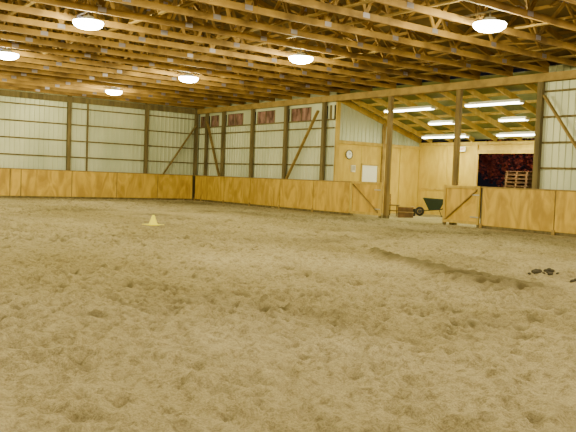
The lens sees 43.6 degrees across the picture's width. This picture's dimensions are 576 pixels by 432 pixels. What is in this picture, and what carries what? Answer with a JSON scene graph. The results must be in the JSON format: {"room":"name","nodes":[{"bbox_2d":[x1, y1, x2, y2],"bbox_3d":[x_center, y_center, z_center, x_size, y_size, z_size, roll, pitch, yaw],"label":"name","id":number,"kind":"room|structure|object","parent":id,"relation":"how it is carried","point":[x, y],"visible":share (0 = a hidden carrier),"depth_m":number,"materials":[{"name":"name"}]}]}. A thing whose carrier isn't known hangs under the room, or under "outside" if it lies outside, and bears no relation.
{"room":"sports facility","nodes":[
{"label":"sports facility","id":0,"kind":"room"},
{"bbox_2d":[0,21,170,93],"bbox_3d":[-15.655,-8.184,31.611,27.100,4.148,0.035,0,4,-37],"label":"gable","id":1,"kind":"object","parent":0,"point":[4,32],"depth_m":34.85,"materials":[{"name":"grey metal"}]},
{"bbox_2d":[0,88,199,197],"bbox_3d":[-15.733,-3.475,31.734,27.120,5.270,0.320,0,4,-37],"label":"wall","id":2,"kind":"structure","parent":0,"point":[38,130],"depth_m":36.35,"materials":[{"name":"metal"}]},
{"bbox_2d":[0,0,229,105],"bbox_3d":[-13.692,-7.818,28.927,27.049,4.351,0.070,0,4,-37],"label":"roof truss","id":3,"kind":"object","parent":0,"point":[22,3],"depth_m":32.72,"materials":[{"name":"brown wood"}]},
{"bbox_2d":[0,0,274,101],"bbox_3d":[-11.311,-7.560,25.773,27.049,4.351,0.070,0,4,-37],"label":"roof truss","id":4,"kind":"object","parent":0,"point":[34,71],"depth_m":29.46,"materials":[{"name":"brown wood"}]},
{"bbox_2d":[0,0,291,99],"bbox_3d":[-10.518,-7.474,24.721,27.049,4.351,0.070,0,4,-37],"label":"roof truss","id":5,"kind":"object","parent":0,"point":[8,63],"depth_m":28.33,"materials":[{"name":"brown wood"}]},
{"bbox_2d":[0,0,309,97],"bbox_3d":[-9.724,-7.388,23.670,27.049,4.351,0.070,0,4,-37],"label":"roof truss","id":6,"kind":"object","parent":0,"point":[20,59],"depth_m":27.17,"materials":[{"name":"brown wood"}]},
{"bbox_2d":[0,0,329,95],"bbox_3d":[-8.931,-7.302,22.619,27.049,4.351,0.070,0,4,-37],"label":"roof truss","id":7,"kind":"object","parent":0,"point":[72,59],"depth_m":26.06,"materials":[{"name":"brown wood"}]},
{"bbox_2d":[0,0,349,93],"bbox_3d":[-8.137,-7.216,21.567,27.049,4.351,0.070,0,4,-37],"label":"roof truss","id":8,"kind":"object","parent":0,"point":[2,44],"depth_m":24.79,"materials":[{"name":"brown wood"}]},
{"bbox_2d":[0,0,371,90],"bbox_3d":[-7.344,-7.130,20.516,27.049,4.351,0.070,0,4,-37],"label":"roof truss","id":9,"kind":"object","parent":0,"point":[27,39],"depth_m":23.58,"materials":[{"name":"brown wood"}]},
{"bbox_2d":[0,0,395,88],"bbox_3d":[-6.550,-7.044,19.464,27.049,4.351,0.070,0,4,-37],"label":"roof truss","id":10,"kind":"object","parent":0,"point":[392,85],"depth_m":22.48,"materials":[{"name":"brown wood"}]},
{"bbox_2d":[0,0,421,85],"bbox_3d":[-5.757,-6.958,18.413,27.049,4.351,0.070,0,4,-37],"label":"roof truss","id":11,"kind":"object","parent":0,"point":[60,25],"depth_m":21.21,"materials":[{"name":"brown wood"}]},
{"bbox_2d":[0,0,449,82],"bbox_3d":[-4.963,-6.872,17.362,27.049,4.351,0.070,0,4,-37],"label":"roof truss","id":12,"kind":"object","parent":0,"point":[3,6],"depth_m":20.18,"materials":[{"name":"brown wood"}]},
{"bbox_2d":[25,0,480,79],"bbox_3d":[-4.170,-6.786,16.310,27.049,4.351,0.070,0,4,-37],"label":"roof truss","id":13,"kind":"object","parent":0,"point":[61,3],"depth_m":19.30,"materials":[{"name":"brown wood"}]},
{"bbox_2d":[0,197,575,431],"bbox_3d":[0.384,0.687,14.847,32.500,0.407,47.100,0,4,-37],"label":"floor","id":14,"kind":"structure","parent":0,"point":[214,317],"depth_m":6.99,"materials":[{"name":"beige sand"}]},
{"bbox_2d":[0,168,193,199],"bbox_3d":[-15.875,-1.536,31.535,26.650,1.412,0.160,0,4,-37],"label":"wall","id":15,"kind":"structure","parent":14,"relation":"on","point":[14,182],"depth_m":36.06,"materials":[{"name":"brown wood"}]},
{"bbox_2d":[142,215,163,225],"bbox_3d":[-3.655,0.108,19.535,0.420,0.276,0.420,4,4,36],"label":"cone","id":16,"kind":"object","parent":14,"relation":"on","point":[153,222],"visible":0.99,"depth_m":19.46,"materials":[{"name":"yellow plastic"}]},
{"bbox_2d":[193,175,350,214],"bbox_3d":[-1.270,-1.122,34.468,0.180,1.412,12.720,0,4,-37],"label":"wall","id":17,"kind":"structure","parent":14,"relation":"on","point":[322,196],"depth_m":33.35,"materials":[{"name":"brown wood"}]},
{"bbox_2d":[350,181,381,217],"bbox_3d":[3.088,-0.645,28.631,0.135,1.430,1.740,0,4,-37],"label":"gate","id":18,"kind":"object","parent":14,"relation":"on","point":[366,197],"visible":0.94,"depth_m":28.60,"materials":[{"name":"brown wood"}]},
{"bbox_2d":[382,96,393,218],"bbox_3d":[3.913,-2.373,27.994,0.175,5.050,0.200,0,4,-37],"label":"gate post","id":19,"kind":"object","parent":14,"relation":"on","point":[385,215],"visible":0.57,"depth_m":27.94,"materials":[{"name":"brown wood"}]},
{"bbox_2d":[389,194,399,215],"bbox_3d":[4.464,-0.461,30.445,0.450,0.900,0.460,3,3,19],"label":"wooden chair","id":20,"kind":"object","parent":14,"relation":"on","point":[390,204],"visible":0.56,"depth_m":30.45,"materials":[{"name":"brown wood"}]},
{"bbox_2d":[397,206,413,217],"bbox_3d":[4.812,-0.161,29.482,0.640,0.430,0.440,2,3,3],"label":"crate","id":21,"kind":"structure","parent":14,"relation":"on","point":[406,212],"depth_m":29.33,"materials":[{"name":"brown wood"}]},
{"bbox_2d":[416,198,442,216],"bbox_3d":[6.446,-0.373,31.238,1.828,0.795,0.790,3,3,11],"label":"wheelbarrow","id":22,"kind":"object","parent":14,"relation":"on","point":[433,204],"visible":0.88,"depth_m":30.99,"materials":[{"name":"green plastic"}]},
{"bbox_2d":[449,89,462,224],"bbox_3d":[5.926,-2.155,25.326,0.175,5.050,0.200,0,4,-37],"label":"gate post","id":23,"kind":"object","parent":14,"relation":"on","point":[459,93],"visible":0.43,"depth_m":25.23,"materials":[{"name":"brown wood"}]},
{"bbox_2d":[442,185,480,227],"bbox_3d":[5.968,-0.333,24.816,0.135,1.430,1.560,0,4,-37],"label":"gate","id":24,"kind":"object","parent":14,"relation":"on","point":[461,204],"visible":0.94,"depth_m":24.78,"materials":[{"name":"brown wood"}]},
{"bbox_2d":[479,187,575,236],"bbox_3d":[14.720,0.612,13.281,0.180,1.412,27.380,0,4,-37],"label":"wall","id":25,"kind":"structure","parent":14,"relation":"on","point":[539,211],"depth_m":22.64,"materials":[{"name":"brown wood"}]},
{"bbox_2d":[527,269,545,274],"bbox_3d":[4.094,0.916,11.844,0.383,0.107,0.227,1,3,-20],"label":"pile","id":26,"kind":"object","parent":14,"relation":"on","point":[534,271],"visible":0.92,"depth_m":11.76,"materials":[{"name":"brown"}]},
{"bbox_2d":[543,268,558,275],"bbox_3d":[4.336,0.921,11.912,0.316,0.121,0.232,0,4,-37],"label":"pile","id":27,"kind":"object","parent":14,"relation":"on","point":[549,271],"visible":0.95,"depth_m":11.91,"materials":[{"name":"brown"}]},
{"bbox_2d":[0,0,575,98],"bbox_3d":[-1.492,-6.735,12.761,27.800,4.170,47.800,0,4,-37],"label":"ceiling","id":28,"kind":"structure","parent":0,"point":[564,12],"depth_m":24.08,"materials":[{"name":"brown wood"}]},
{"bbox_2d":[3,0,575,91],"bbox_3d":[-1.442,-6.734,12.862,26.640,4.080,47.100,0,4,-37],"label":"roof","id":29,"kind":"structure","parent":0,"point":[560,3],"depth_m":23.38,"materials":[{"name":"brown wood"}]},
{"bbox_2d":[0,42,18,59],"bbox_3d":[-8.660,-5.043,22.179,0.708,0.450,1.289,2,3,-10],"label":"lamp","id":30,"kind":"object","parent":29,"relation":"hanging from","point":[5,54],"visible":0.98,"depth_m":21.99,"materials":[{"name":"white paint"}]},
{"bbox_2d":[73,5,103,29],"bbox_3d":[-4.693,-4.613,16.922,0.708,0.450,1.289,2,3,-10],"label":"lamp","id":31,"kind":"object","parent":29,"relation":"hanging from","point":[87,22],"visible":0.98,"depth_m":16.72,"materials":[{"name":"white paint"}]},
{"bbox_2d":[105,86,121,94],"bbox_3d":[-7.559,-5.476,31.261,0.708,0.450,1.289,2,3,-10],"label":"lamp","id":32,"kind":"object","parent":29,"relation":"hanging from","point":[113,91],"visible":0.98,"depth_m":31.02,"materials":[{"name":"white paint"}]},
{"bbox_2d":[179,68,198,82],"bbox_3d":[-3.592,-5.046,26.004,0.708,0.450,1.289,2,3,-10],"label":"lamp","id":33,"kind":"object","parent":29,"relation":"hanging from","point":[188,78],"visible":0.99,"depth_m":25.77,"materials":[{"name":"white paint"}]},
{"bbox_2d":[2,0,575,97],"bbox_3d":[-0.965,-6.151,13.144,22.990,3.366,46.900,0,4,-37],"label":"truss bracing","id":34,"kind":"object","parent":29,"relation":"attached to","point":[555,2],"visible":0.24,"depth_m":20.31,"materials":[{"name":"brown wood"}]},
{"bbox_2d":[287,45,317,63],"bbox_3d":[0.376,-4.616,20.747,0.708,0.450,1.289,2,3,-10],"label":"lamp","id":35,"kind":"object","parent":29,"relation":"hanging from","point":[299,58],"visible":0.98,"depth_m":20.54,"materials":[{"name":"white paint"}]},
{"bbox_2d":[465,5,519,32],"bbox_3d":[4.343,-4.186,15.490,0.708,0.450,1.289,2,3,-10],"label":"lamp","id":36,"kind":"object","parent":29,"relation":"hanging from","point":[489,24],"visible":1,"depth_m":15.32,"materials":[{"name":"white paint"}]},
{"bbox_2d":[333,94,421,212],"bbox_3d":[4.112,-2.661,32.358,5.311,5.124,0.150,0,4,-37],"label":"wall","id":37,"kind":"structure","parent":0,"point":[358,130],"depth_m":32.20,"materials":[{"name":"wood"}]},
{"bbox_2d":[345,150,352,158],"bbox_3d":[2.657,-2.668,31.255,0.416,0.416,0.058,0,4,-37],"label":"wall clock","id":38,"kind":"object","parent":37,"relation":"attached to","point":[349,154],"visible":1,"depth_m":31.24,"materials":[{"name":"white paint"}]},
{"bbox_2d":[350,165,355,171],"bbox_3d":[2.844,-2.068,31.424,0.220,0.300,0.091,0,4,-37],"label":"electrical box","id":39,"kind":"object","parent":37,"relation":"attached to","point":[353,167],"visible":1,"depth_m":31.38,"materials":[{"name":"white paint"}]},
{"bbox_2d":[360,163,378,181],"bbox_3d":[3.617,-1.222,32.109,1.060,2.200,0.120,0,4,-37],"label":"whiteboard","id":40,"kind":"structure","parent":37,"relation":"in","point":[369,172],"depth_m":32.08,"materials":[{"name":"white paint"}]},
{"bbox_2d":[197,64,575,189],"bbox_3d":[9.038,-1.956,21.174,0.340,5.270,47.120,0,4,-37],"label":"wall","id":41,"kind":"structure","parent":0,"point":[281,149],"depth_m":32.15,"materials":[{"name":"metal"}]},
{"bbox_2d":[0,10,203,108],"bbox_3d":[-15.279,-7.990,31.029,27.049,4.351,0.070,0,4,-37],"label":"roof truss","id":42,"kind":"object","parent":41,"relation":"on","point":[1,11],"depth_m":35.31,"materials":[{"name":"brown wood"}]},
{"bbox_2d":[0,14,216,107],"bbox_3d":[-14.485,-7.904,29.978,27.049,4.351,0.070,0,4,-37],"label":"roof truss","id":43,"kind":"object","parent":41,"relation":"on","point":[1,83],"depth_m":34.09,"materials":[{"name":"brown wood"}]},
{"bbox_2d":[0,3,243,104],"bbox_3d":[-12.898,-7.732,27.875,27.049,4.351,0.070,0,4,-37],"label":"roof truss","id":44,"kind":"object","parent":41,"relation":"on","point":[46,5],"depth_m":31.74,"materials":[{"name":"brown wood"}]},
{"bbox_2d":[0,5,258,102],"bbox_3d":[-12.105,-7.646,26.824,27.049,4.351,0.070,0,4,-37],"label":"roof truss","id":45,"kind":"object","parent":41,"relation":"on","point":[22,74],"depth_m":30.78,"materials":[{"name":"brown wood"}]},
{"bbox_2d":[201,117,204,126],"bbox_3d":[-4.662,-5.162,39.557,0.040,0.600,0.458,0,4,-37],"label":"window","id":46,"kind":"structure","parent":41,"relation":"in","point":[202,118],"depth_m":39.55,"materials":[{"name":"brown glass"}]},
{"bbox_2d":[211,115,218,126],"bbox_3d":[-3.889,-5.079,38.533,0.040,0.600,0.830,0,4,-37],"label":"window","id":47,"kind":"structure","parent":41,"relation":"in","point":[214,119],"depth_m":38.60,"materials":[{"name":"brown glass"}]},
{"bbox_2d":[228,113,243,125],"bbox_3d":[-2.681,-4.948,36.932,0.040,0.600,1.450,0,4,-37],"label":"window","id":48,"kind":"structure","parent":41,"relation":"in","point":[233,119],"depth_m":36.91,"materials":[{"name":"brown glass"}]},
{"bbox_2d":[257,111,274,123],"bbox_3d":[-1.048,-4.771,34.769,0.040,0.600,1.481,0,4,-37],"label":"window","id":49,"kind":"structure","parent":41,"relation":"in","point":[267,116],"depth_m":34.75,"materials":[{"name":"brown glass"}]},
{"bbox_2d":[291,107,311,120],"bbox_3d":[0.605,-4.591,32.579,0.040,0.600,1.481,0,4,-37],"label":"window","id":50,"kind":"structure","parent":41,"relation":"in","point":[301,114],"depth_m":32.56,"materials":[{"name":"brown glass"}]},
{"bbox_2d":[106,0,513,76],"bbox_3d":[-3.376,-6.700,15.259,27.049,4.351,0.070,0,4,-37],"label":"roof truss","id":51,"kind":"object","parent":41,"relation":"on","point":[140,3],"depth_m":18.96,"materials":[{"name":"brown wood"}]},
{"bbox_2d":[190,0,549,72],"bbox_3d":[-2.583,-6.614,14.208,27.049,4.351,0.070,0,4,-37],"label":"roof truss","id":52,"kind":"object","parent":41,"relation":"on","point":[247,7],"depth_m":18.31,"materials":[{"name":"brown wood"}]},
{"bbox_2d":[197,70,575,113],"bbox_3d":[9.199,-4.199,20.975,0.240,0.260,46.900,0,4,-37],"label":"header beam","id":53,"kind":"structure","parent":41,"relation":"attached to","point":[569,74],"depth_m":26.58,"materials":[{"name":"brown wood"}]},
{"bbox_2d":[278,0,575,66],"bbox_3d":[-1.789,-6.528,13.156,27.049,4.351,0.070,0,4,-37],"label":"roof truss","id":54,"kind":"object","parent":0,"point":[365,15],"depth_m":17.56,"materials":[{"name":"brown wood"}]},
{"bbox_2d":[337,70,542,142],"bbox_3d":[8.953,-3.848,26.342,5.768,1.882,15.700,0,4,-37],"label":"ceiling","id":55,"kind":"structure","parent":0,"point":[481,122],"depth_m":28.57,"materials":[{"name":"brown wood"}]},
{"bbox_2d":[384,105,435,112],"bbox_3d":[4.854,-4.296,28.924,0.260,0.162,2.600,0,4,-37],"label":"fluorescent light","id":56,"kind":"object","parent":55,"relation":"hanging from","point":[428,107],"visible":0.92,"depth_m":28.62,"materials":[{"name":"white paint"}]},
{"bbox_2d":[428,120,454,124],"bbox_3d":[6.305,-3.834,29.492,0.260,0.162,1.300,0,4,-37],"label":"fluorescent light","id":57,"kind":"object","parent":55,"relation":"hanging from","point":[439,122],"visible":0.91,"depth_m":29.41,"materials":[{"name":"white paint"}]},
{"bbox_2d":[421,134,469,138],"bbox_3d":[6.824,-3.472,31.294,0.260,0.162,2.500,0,4,-37],"label":"fluorescent light","id":58,"kind":"object","parent":55,"relation":"hanging from","point":[435,135],"visible":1,"depth_m":31.27,"materials":[{"name":"white paint"}]},
{"bbox_2d":[464,99,524,106],"bbox_3d":[7.319,-4.029,25.659,0.260,0.162,2.400,0,4,-37],"label":"fluorescent light","id":59,"kind":"object","parent":55,"relation":"hanging from","point":[508,101],"visible":1,"depth_m":25.51,"materials":[{"name":"white paint"}]},
{"bbox_2d":[498,116,529,121],"bbox_3d":[8.379,-3.609,26.744,0.260,0.162,1.200,0,4,-37],"label":"fluorescent light","id":60,"kind":"object","parent":55,"relation":"hanging from","point":[515,118],"visible":1,"depth_m":26.62,"materials":[{"name":"white paint"}]},
{"bbox_2d":[496,131,534,136],"bbox_3d":[9.048,-3.231,28.348,0.260,0.162,1.900,0,4,-37],"label":"fluorescent light","id":61,"kind":"object","parent":55,"relation":"attached to","point":[528,133],"visible":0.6,"depth_m":28.30,"materials":[{"name":"white paint"}]},
{"bbox_2d":[369,0,575,50],"bbox_3d":[-0.996,-6.442,12.105,27.049,4.351,0.070,0,4,-37],"label":"roof truss","id":62,"kind":"object","parent":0,"point":[409,5],"depth_m":16.30,"materials":[{"name":"brown wood"}]},
{"bbox_2d":[417,140,533,214],"bbox_3d":[10.804,-1.269,27.824,0.130,3.340,15.500,0,4,-37],"label":"wall","id":63,"kind":"structure","parent":0,"point":[435,159],"depth_m":32.59,"materials":[{"name":"brown wood"}]},
{"bbox_2d":[460,147,465,151],"bbox_3d":[7.698,-2.952,31.808,0.066,0.220,0.360,0,4,-37],"label":"exit sign","id":64,"kind":"object","parent":63,"relation":"attached to","point":[462,149],"visible":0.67,"depth_m":31.74,"materials":[{"name":"white paint"}]},
{"bbox_2d":[463,0,575,30],"bbox_3d":[-0.203,-6.356,11.053,27.049,4.351,0.070,0,4,-37],"label":"roof truss","id":65,"kind":"object","parent":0,"point":[528,12],"depth_m":15.16,"materials":[{"name":"brown wood"}]},
{"bbox_2d":[562,0,575,4],"bbox_3d":[0.591,-6.270,10.002,27.049,4.351,0.070,0,4,-37],"label":"roof truss","id":66,"kind":"object","parent":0,"point":[569,1],"depth_m":13.82,"materials":[{"name":"brown wood"}]},
{"label":"outside","id":67,"kind":"structure","parent":0,"visible":0},
{"bbox_3d":[17.533,-0.288,47.735,34.500,0.180,45.000,0,4,-37],"label":"ground","id":68,"kind":"structure","parent":67,"visible":0},
{"bbox_2d":[478,138,533,186],"bbox_3d":[10.960,-2.029,34.349,3.452,4.222,4.444,-1,4,-44],"label":"tree","id":69,"kind":"object","parent":68,"relation":"on","point":[487,160],"visible":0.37,"depth_m":34.32,"materials":[{"name":"brown plant"}]},
{"bbox_2d":[503,171,532,188],"bbox_3d":[10.171,-0.867,31.337,1.051,2.120,1.275,0,4,-37],"label":"pallet stack","id":70,"kind":"object","parent":68,"relation":"on","point":[524,178],"visible":0.22,"depth_m":31.07,"materials":[{"name":"brown wood"}]}
]}

